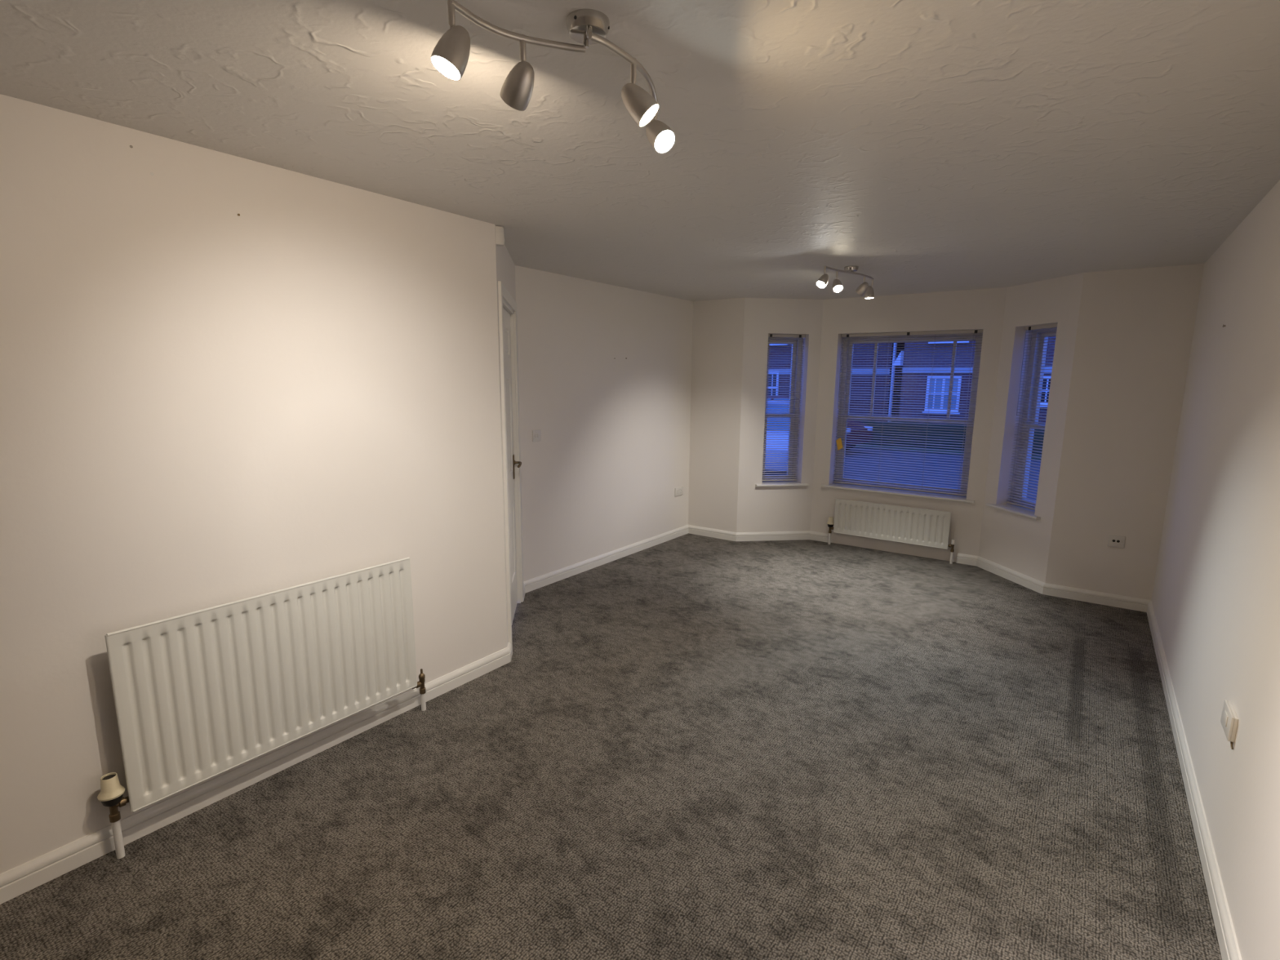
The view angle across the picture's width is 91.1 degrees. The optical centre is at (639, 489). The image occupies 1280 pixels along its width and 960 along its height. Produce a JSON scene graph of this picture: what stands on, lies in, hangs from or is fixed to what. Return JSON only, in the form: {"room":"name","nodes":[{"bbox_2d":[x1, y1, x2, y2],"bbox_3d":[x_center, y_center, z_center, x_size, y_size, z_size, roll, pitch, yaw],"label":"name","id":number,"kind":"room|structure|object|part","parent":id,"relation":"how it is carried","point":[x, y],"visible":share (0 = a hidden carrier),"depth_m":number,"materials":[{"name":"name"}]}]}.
{"room":"empty living room","nodes":[
{"label":"empty living room","id":0,"kind":"room"},
{"bbox_2d":[0,93,507,874],"bbox_3d":[-2.124,0.097,1.775,0.250,2.440,4.343,8,12,35],"label":"wall","id":1,"kind":"structure","parent":0,"point":[203,405],"depth_m":2.24,"materials":[{"name":"paint"}]},
{"bbox_2d":[0,647,511,904],"bbox_3d":[-1.995,1.242,1.941,0.018,0.088,4.250,8,12,35],"label":"baseboard","id":2,"kind":"structure","parent":1,"relation":"attached to","point":[19,880],"depth_m":2.44,"materials":[{"name":"white paint"}]},
{"bbox_2d":[97,557,426,858],"bbox_3d":[-1.440,0.778,2.562,0.107,0.797,1.256,8,12,35],"label":"radiator","id":3,"kind":"object","parent":1,"relation":"attached to","point":[200,695],"visible":1,"depth_m":2.40,"materials":[{"name":"metal"}]},
{"bbox_2d":[494,224,515,646],"bbox_3d":[-0.882,-0.288,4.019,0.120,2.440,1.190,-1,10,-6],"label":"doorway","id":4,"kind":"structure","parent":1,"relation":"in","point":[505,266],"depth_m":3.58,"materials":[{"name":"paint"}]},
{"bbox_2d":[495,226,504,246],"bbox_3d":[-0.732,-1.328,3.290,0.042,0.090,0.056,-1,10,-6],"label":"sensor","id":5,"kind":"object","parent":4,"relation":"attached to","point":[500,237],"visible":1,"depth_m":3.27,"materials":[{"name":"white plastic"}]},
{"bbox_2d":[497,280,524,655],"bbox_3d":[-0.860,-0.149,4.011,0.160,2.131,0.982,-1,10,-6],"label":"door","id":6,"kind":"structure","parent":4,"relation":"attached to","point":[508,316],"depth_m":4.21,"materials":[{"name":"white paint"}]},
{"bbox_3d":[-0.875,-0.160,4.360,0.008,0.170,0.038,-1,10,-6],"label":"handle plate","id":7,"kind":"part","parent":6,"relation":"part of","materials":[{"name":"silver metal"}]},
{"bbox_3d":[-0.841,-0.178,4.309,0.058,0.039,0.133,-1,10,-6],"label":"lever","id":8,"kind":"part","parent":6,"relation":"part of","materials":[{"name":"silver metal"}]},
{"bbox_2d":[507,642,511,658],"bbox_3d":[-0.762,0.948,3.675,0.018,0.088,0.076,-1,10,-6],"label":"baseboard","id":9,"kind":"structure","parent":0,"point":[509,646],"depth_m":3.68,"materials":[{"name":"white paint"}]},
{"bbox_2d":[515,265,693,581],"bbox_3d":[-0.204,-0.581,5.717,0.200,2.440,2.623,8,12,35],"label":"wall","id":10,"kind":"structure","parent":0,"point":[606,467],"depth_m":5.32,"materials":[{"name":"paint"}]},
{"bbox_2d":[532,429,541,441],"bbox_3d":[-0.778,-0.410,4.747,0.014,0.086,0.086,8,12,35],"label":"light switch","id":11,"kind":"object","parent":10,"relation":"attached to","point":[536,434],"visible":1,"depth_m":4.74,"materials":[{"name":"white plastic"}]},
{"bbox_2d":[523,524,688,592],"bbox_3d":[-0.184,0.583,5.775,0.018,0.088,2.423,8,12,35],"label":"baseboard","id":12,"kind":"structure","parent":10,"relation":"attached to","point":[549,578],"depth_m":5.53,"materials":[{"name":"white paint"}]},
{"bbox_2d":[674,486,683,496],"bbox_3d":[0.404,0.015,6.505,0.016,0.086,0.146,8,12,35],"label":"wall socket","id":13,"kind":"object","parent":10,"relation":"attached to","point":[678,491],"visible":1,"depth_m":6.50,"materials":[{"name":"white plastic"}]},
{"bbox_2d":[0,533,1222,959],"bbox_3d":[0.051,1.178,2.839,3.990,0.060,8.190,8,12,35],"label":"floor","id":14,"kind":"structure","parent":0,"point":[688,746],"depth_m":2.44,"materials":[{"name":"carpet"}]},
{"bbox_2d":[0,0,1279,301],"bbox_3d":[0.073,-1.255,2.411,3.990,0.080,8.190,8,12,35],"label":"ceiling","id":15,"kind":"structure","parent":0,"point":[921,146],"depth_m":1.89,"materials":[{"name":"white paint"}]},
{"bbox_2d":[430,0,675,153],"bbox_3d":[-0.135,-0.950,1.438,0.694,0.186,0.218,-9,14,-42],"label":"ceiling spotlight","id":16,"kind":"object","parent":15,"relation":"attached to","point":[450,56],"visible":1,"depth_m":1.38,"materials":[{"name":"silver metal"}]},
{"bbox_3d":[-0.374,-0.942,1.248,0.014,0.056,0.013,8,12,35],"label":"stem","id":17,"kind":"part","parent":16,"relation":"part of","materials":[{"name":"silver metal"}]},
{"bbox_3d":[-0.257,-0.962,1.377,0.014,0.060,0.013,8,12,35],"label":"stem","id":18,"kind":"part","parent":16,"relation":"part of","materials":[{"name":"silver metal"}]},
{"bbox_3d":[-0.121,-1.002,1.407,0.012,0.019,0.012,8,12,35],"label":"bar post","id":19,"kind":"part","parent":16,"relation":"part of","materials":[{"name":"silver metal"}]},
{"bbox_3d":[-0.109,-0.995,1.365,0.012,0.019,0.012,8,12,35],"label":"bar post","id":20,"kind":"part","parent":16,"relation":"part of","materials":[{"name":"silver metal"}]},
{"bbox_3d":[-0.015,-0.977,1.473,0.014,0.060,0.013,8,12,35],"label":"stem","id":21,"kind":"part","parent":16,"relation":"part of","materials":[{"name":"silver metal"}]},
{"bbox_3d":[0.041,-1.023,1.704,0.014,0.048,0.013,8,12,35],"label":"stem","id":22,"kind":"part","parent":16,"relation":"part of","materials":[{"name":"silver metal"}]},
{"bbox_2d":[816,265,874,298],"bbox_3d":[1.432,-1.443,4.327,0.767,0.190,0.113,-8,13,-41],"label":"ceiling spotlight","id":23,"kind":"object","parent":15,"relation":"attached to","point":[822,282],"visible":1,"depth_m":4.30,"materials":[{"name":"silver metal"}]},
{"bbox_2d":[688,297,745,532],"bbox_3d":[0.833,-0.707,6.485,0.578,2.440,0.250,8,12,35],"label":"wall","id":24,"kind":"structure","parent":0,"point":[717,325],"depth_m":6.37,"materials":[{"name":"paint"}]},
{"bbox_2d":[688,524,736,541],"bbox_3d":[0.747,0.450,6.576,0.585,0.088,0.018,8,12,35],"label":"baseboard","id":25,"kind":"structure","parent":24,"relation":"attached to","point":[714,533],"depth_m":6.56,"materials":[{"name":"white paint"}]},
{"bbox_2d":[736,297,823,532],"bbox_3d":[1.368,-0.686,6.393,0.786,2.440,0.250,-1,10,-7],"label":"wall","id":26,"kind":"structure","parent":0,"point":[759,508],"depth_m":6.26,"materials":[{"name":"paint"}]},
{"bbox_2d":[736,530,809,541],"bbox_3d":[1.371,0.476,6.462,0.793,0.088,0.018,-1,10,-7],"label":"baseboard","id":27,"kind":"structure","parent":26,"relation":"attached to","point":[771,535],"depth_m":6.45,"materials":[{"name":"white paint"}]},
{"bbox_2d":[755,337,808,486],"bbox_3d":[1.432,-0.800,6.357,0.546,1.506,0.288,-1,10,-7],"label":"window","id":28,"kind":"structure","parent":26,"relation":"in","point":[772,340],"depth_m":6.42,"materials":[{"name":"white plastic"}]},
{"bbox_3d":[1.418,-0.456,6.502,0.324,0.670,0.037,-1,10,-7],"label":"sash","id":29,"kind":"part","parent":28,"relation":"part of","materials":[{"name":"clear glass"}]},
{"bbox_3d":[1.419,-1.135,6.421,0.324,0.777,0.038,-1,10,-7],"label":"sash","id":30,"kind":"part","parent":28,"relation":"part of","materials":[{"name":"clear glass"}]},
{"bbox_3d":[1.431,-0.063,6.449,0.546,0.023,0.211,-1,10,-7],"label":"sill","id":31,"kind":"part","parent":28,"relation":"part of","materials":[{"name":"white paint"}]},
{"bbox_2d":[762,333,804,480],"bbox_3d":[1.434,-0.817,6.344,0.400,1.465,0.041,-1,10,-7],"label":"blind","id":32,"kind":"object","parent":28,"relation":"attached to","point":[798,336],"visible":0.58,"depth_m":6.36,"materials":[{"name":"plastic"}]},
{"bbox_3d":[1.427,-0.103,6.476,0.396,0.012,0.025,-1,10,-7],"label":"rail","id":33,"kind":"part","parent":32,"relation":"part of","materials":[{"name":"paint"}]},
{"bbox_2d":[809,287,1006,562],"bbox_3d":[2.479,-0.602,5.976,1.558,2.440,0.250,8,12,35],"label":"wall","id":34,"kind":"structure","parent":0,"point":[984,309],"depth_m":5.75,"materials":[{"name":"paint"}]},
{"bbox_2d":[809,530,828,542],"bbox_3d":[1.841,0.481,6.457,0.205,0.088,0.018,8,12,35],"label":"baseboard","id":35,"kind":"structure","parent":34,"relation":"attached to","point":[814,535],"depth_m":6.45,"materials":[{"name":"white paint"}]},
{"bbox_2d":[826,498,955,564],"bbox_3d":[2.369,0.370,5.998,1.172,0.475,0.107,8,12,35],"label":"radiator","id":36,"kind":"object","parent":34,"relation":"attached to","point":[901,524],"visible":1,"depth_m":5.93,"materials":[{"name":"metal"}]},
{"bbox_3d":[2.361,0.312,5.953,1.034,0.335,0.016,8,12,35],"label":"panel","id":37,"kind":"part","parent":36,"relation":"part of","materials":[{"name":"metal"}]},
{"bbox_2d":[821,333,982,503],"bbox_3d":[2.477,-0.715,5.930,1.379,1.506,0.288,8,12,35],"label":"window","id":38,"kind":"structure","parent":34,"relation":"in","point":[848,353],"depth_m":5.97,"materials":[{"name":"white plastic"}]},
{"bbox_3d":[2.448,0.021,6.028,1.379,0.023,0.211,8,12,35],"label":"sill","id":39,"kind":"part","parent":38,"relation":"part of","materials":[{"name":"white paint"}]},
{"bbox_3d":[2.522,-0.368,6.061,1.157,0.670,0.037,8,12,35],"label":"sash","id":40,"kind":"part","parent":38,"relation":"part of","materials":[{"name":"clear glass"}]},
{"bbox_2d":[832,329,983,496],"bbox_3d":[2.471,-0.733,5.919,1.233,1.465,0.041,8,12,35],"label":"blind","id":41,"kind":"object","parent":38,"relation":"attached to","point":[838,442],"visible":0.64,"depth_m":5.90,"materials":[{"name":"paint"}]},
{"bbox_3d":[1.996,-1.009,6.198,0.004,0.985,0.013,-7,13,-37],"label":"pull cord","id":42,"kind":"part","parent":41,"relation":"part of","materials":[{"name":"white fabric"}]},
{"bbox_3d":[2.468,-0.018,6.050,1.229,0.012,0.025,8,12,35],"label":"rail","id":43,"kind":"part","parent":41,"relation":"part of","materials":[{"name":"paint"}]},
{"bbox_3d":[2.551,-1.046,5.973,1.157,0.777,0.038,8,12,35],"label":"sash","id":44,"kind":"part","parent":38,"relation":"part of","materials":[{"name":"clear glass"}]},
{"bbox_2d":[955,553,977,565],"bbox_3d":[2.954,0.629,5.673,0.172,0.088,0.018,8,12,35],"label":"baseboard","id":45,"kind":"structure","parent":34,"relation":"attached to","point":[962,558],"depth_m":5.67,"materials":[{"name":"white paint"}]},
{"bbox_2d":[978,272,1084,582],"bbox_3d":[3.223,-0.438,5.082,0.250,2.440,0.758,-1,10,-9],"label":"wall","id":46,"kind":"structure","parent":0,"point":[1020,544],"depth_m":5.07,"materials":[{"name":"paint"}]},
{"bbox_2d":[976,555,1044,594],"bbox_3d":[3.082,0.703,5.258,0.018,0.088,0.765,-1,10,-9],"label":"baseboard","id":47,"kind":"structure","parent":46,"relation":"attached to","point":[1024,580],"depth_m":5.21,"materials":[{"name":"white paint"}]},
{"bbox_2d":[986,327,1057,519],"bbox_3d":[3.199,-0.558,5.075,0.288,1.506,0.559,-1,10,-9],"label":"window","id":48,"kind":"structure","parent":46,"relation":"in","point":[1013,508],"depth_m":5.21,"materials":[{"name":"white plastic"}]},
{"bbox_3d":[3.154,0.173,5.198,0.211,0.023,0.559,-1,10,-9],"label":"sill","id":49,"kind":"part","parent":48,"relation":"part of","materials":[{"name":"white paint"}]},
{"bbox_2d":[1006,324,1057,510],"bbox_3d":[3.189,-0.577,5.070,0.041,1.465,0.413,-1,10,-9],"label":"blind","id":50,"kind":"object","parent":48,"relation":"attached to","point":[1050,326],"visible":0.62,"depth_m":5.13,"materials":[{"name":"paint"}]},
{"bbox_3d":[3.189,0.139,5.197,0.025,0.012,0.409,-1,10,-9],"label":"rail","id":51,"kind":"part","parent":50,"relation":"part of","materials":[{"name":"paint"}]},
{"bbox_3d":[3.195,-0.571,5.073,0.028,1.440,0.322,-1,10,-9],"label":"ladder cord","id":52,"kind":"part","parent":50,"relation":"part of","materials":[{"name":"white fabric"}]},
{"bbox_3d":[3.278,-0.201,5.152,0.037,0.670,0.337,-1,10,-9],"label":"sash","id":53,"kind":"part","parent":48,"relation":"part of","materials":[{"name":"clear glass"}]},
{"bbox_3d":[3.301,-0.571,5.090,0.081,1.484,0.427,-1,10,-9],"label":"frame","id":54,"kind":"part","parent":48,"relation":"part of","materials":[{"name":"white plastic"}]},
{"bbox_3d":[3.322,-0.875,5.039,0.038,0.777,0.337,-1,10,-9],"label":"sash","id":55,"kind":"part","parent":48,"relation":"part of","materials":[{"name":"clear glass"}]},
{"bbox_2d":[1044,263,1204,599],"bbox_3d":[3.577,-0.341,4.552,0.847,2.440,0.250,8,12,35],"label":"wall","id":56,"kind":"structure","parent":0,"point":[1135,326],"depth_m":4.48,"materials":[{"name":"paint"}]},
{"bbox_2d":[1042,582,1151,612],"bbox_3d":[3.405,0.804,4.704,0.654,0.088,0.018,8,12,35],"label":"baseboard","id":57,"kind":"structure","parent":56,"relation":"attached to","point":[1069,593],"depth_m":4.69,"materials":[{"name":"white paint"}]},
{"bbox_2d":[1106,534,1125,548],"bbox_3d":[3.477,0.377,4.584,0.098,0.088,0.010,8,12,35],"label":"outlet","id":58,"kind":"object","parent":56,"relation":"attached to","point":[1117,541],"visible":1,"depth_m":4.58,"materials":[{"name":"white plastic"}]},
{"bbox_2d":[1151,180,1279,959],"bbox_3d":[1.538,0.231,1.200,0.200,2.440,7.653,8,12,35],"label":"wall","id":59,"kind":"structure","parent":0,"point":[1215,600],"depth_m":2.38,"materials":[{"name":"paint"}]},
{"bbox_2d":[1146,600,1241,959],"bbox_3d":[1.469,1.350,1.503,0.018,0.088,7.553,8,12,35],"label":"baseboard","id":60,"kind":"structure","parent":59,"relation":"attached to","point":[1226,936],"depth_m":2.29,"materials":[{"name":"white paint"}]},
{"bbox_2d":[1220,699,1238,749],"bbox_3d":[1.957,0.778,2.090,0.020,0.105,0.157,8,12,35],"label":"wall outlet","id":61,"kind":"object","parent":59,"relation":"attached to","point":[1229,720],"visible":1,"depth_m":2.06,"materials":[{"name":"white plastic"}]},
{"bbox_3d":[1.957,0.767,2.093,0.008,0.084,0.148,8,12,35],"label":"plate","id":62,"kind":"part","parent":61,"relation":"part of","materials":[{"name":"white plastic"}]},
{"label":"outside","id":63,"kind":"structure","parent":0,"visible":0},
{"bbox_2d":[764,447,1040,499],"bbox_3d":[11.035,-2.127,24.000,70.000,0.100,38.100,8,12,35],"label":"road","id":64,"kind":"structure","parent":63,"point":[853,447],"depth_m":14.16,"materials":[{"name":"grey asphalt"}]},
{"bbox_2d":[764,400,789,470],"bbox_3d":[2.778,-1.153,13.508,1.720,1.477,4.000,3,10,15],"label":"parked car","id":65,"kind":"object","parent":64,"relation":"on","point":[768,401],"visible":0.02,"depth_m":12.09,"materials":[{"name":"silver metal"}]},
{"bbox_3d":[2.907,-1.675,13.871,1.600,0.520,2.830,3,10,15],"label":"cabin glass","id":66,"kind":"part","parent":65,"relation":"part of","materials":[{"name":"blue glass"}]},
{"bbox_2d":[766,395,873,450],"bbox_3d":[4.401,-1.919,17.939,1.720,1.477,4.000,-9,14,-44],"label":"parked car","id":67,"kind":"object","parent":64,"relation":"on","point":[766,396],"visible":0.13,"depth_m":16.85,"materials":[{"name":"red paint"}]},
{"bbox_3d":[4.080,-2.425,18.187,1.600,0.520,2.830,-9,14,-44],"label":"cabin glass","id":68,"kind":"part","parent":67,"relation":"part of","materials":[{"name":"blue glass"}]},
{"bbox_2d":[766,342,904,422],"bbox_3d":[6.272,-7.337,27.389,11.650,8.900,8.700,8,12,35],"label":"house","id":69,"kind":"structure","parent":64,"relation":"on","point":[780,348],"depth_m":21.94,"materials":[{"name":"brick"},{"name":"glass"},{"name":"white paint"}]},
{"bbox_3d":[4.830,-3.913,24.023,0.960,1.160,0.032,8,12,35],"label":"pane","id":70,"kind":"part","parent":69,"relation":"part of","materials":[{"name":"clear glass"}]},
{"bbox_2d":[893,336,1056,425],"bbox_3d":[14.991,-5.736,19.326,11.400,8.700,8.700,8,12,35],"label":"house","id":71,"kind":"structure","parent":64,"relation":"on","point":[903,354],"depth_m":19.02,"materials":[{"name":"brick"},{"name":"glass"},{"name":"white paint"}]},
{"bbox_3d":[9.180,-2.909,19.034,0.900,1.010,0.032,8,12,35],"label":"pane","id":72,"kind":"part","parent":71,"relation":"part of","materials":[{"name":"clear glass"}]},
{"bbox_3d":[11.505,-2.742,17.372,0.840,0.740,0.032,8,12,35],"label":"pane","id":73,"kind":"part","parent":71,"relation":"part of","materials":[{"name":"clear glass"}]},
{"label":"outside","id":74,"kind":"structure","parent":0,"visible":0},
{"bbox_2d":[854,444,1041,460],"bbox_3d":[7.337,-1.303,18.904,70.000,0.100,2.000,8,12,35],"label":"verge","id":75,"kind":"structure","parent":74,"point":[865,444],"depth_m":17.72,"materials":[{"name":"green plant"}]},
{"bbox_2d":[853,419,1044,455],"bbox_3d":[11.333,-1.242,16.383,12.682,0.806,0.937,8,12,35],"label":"hedge","id":76,"kind":"object","parent":75,"relation":"on","point":[956,426],"visible":0.13,"depth_m":18.19,"materials":[{"name":"green plant"}]}
]}

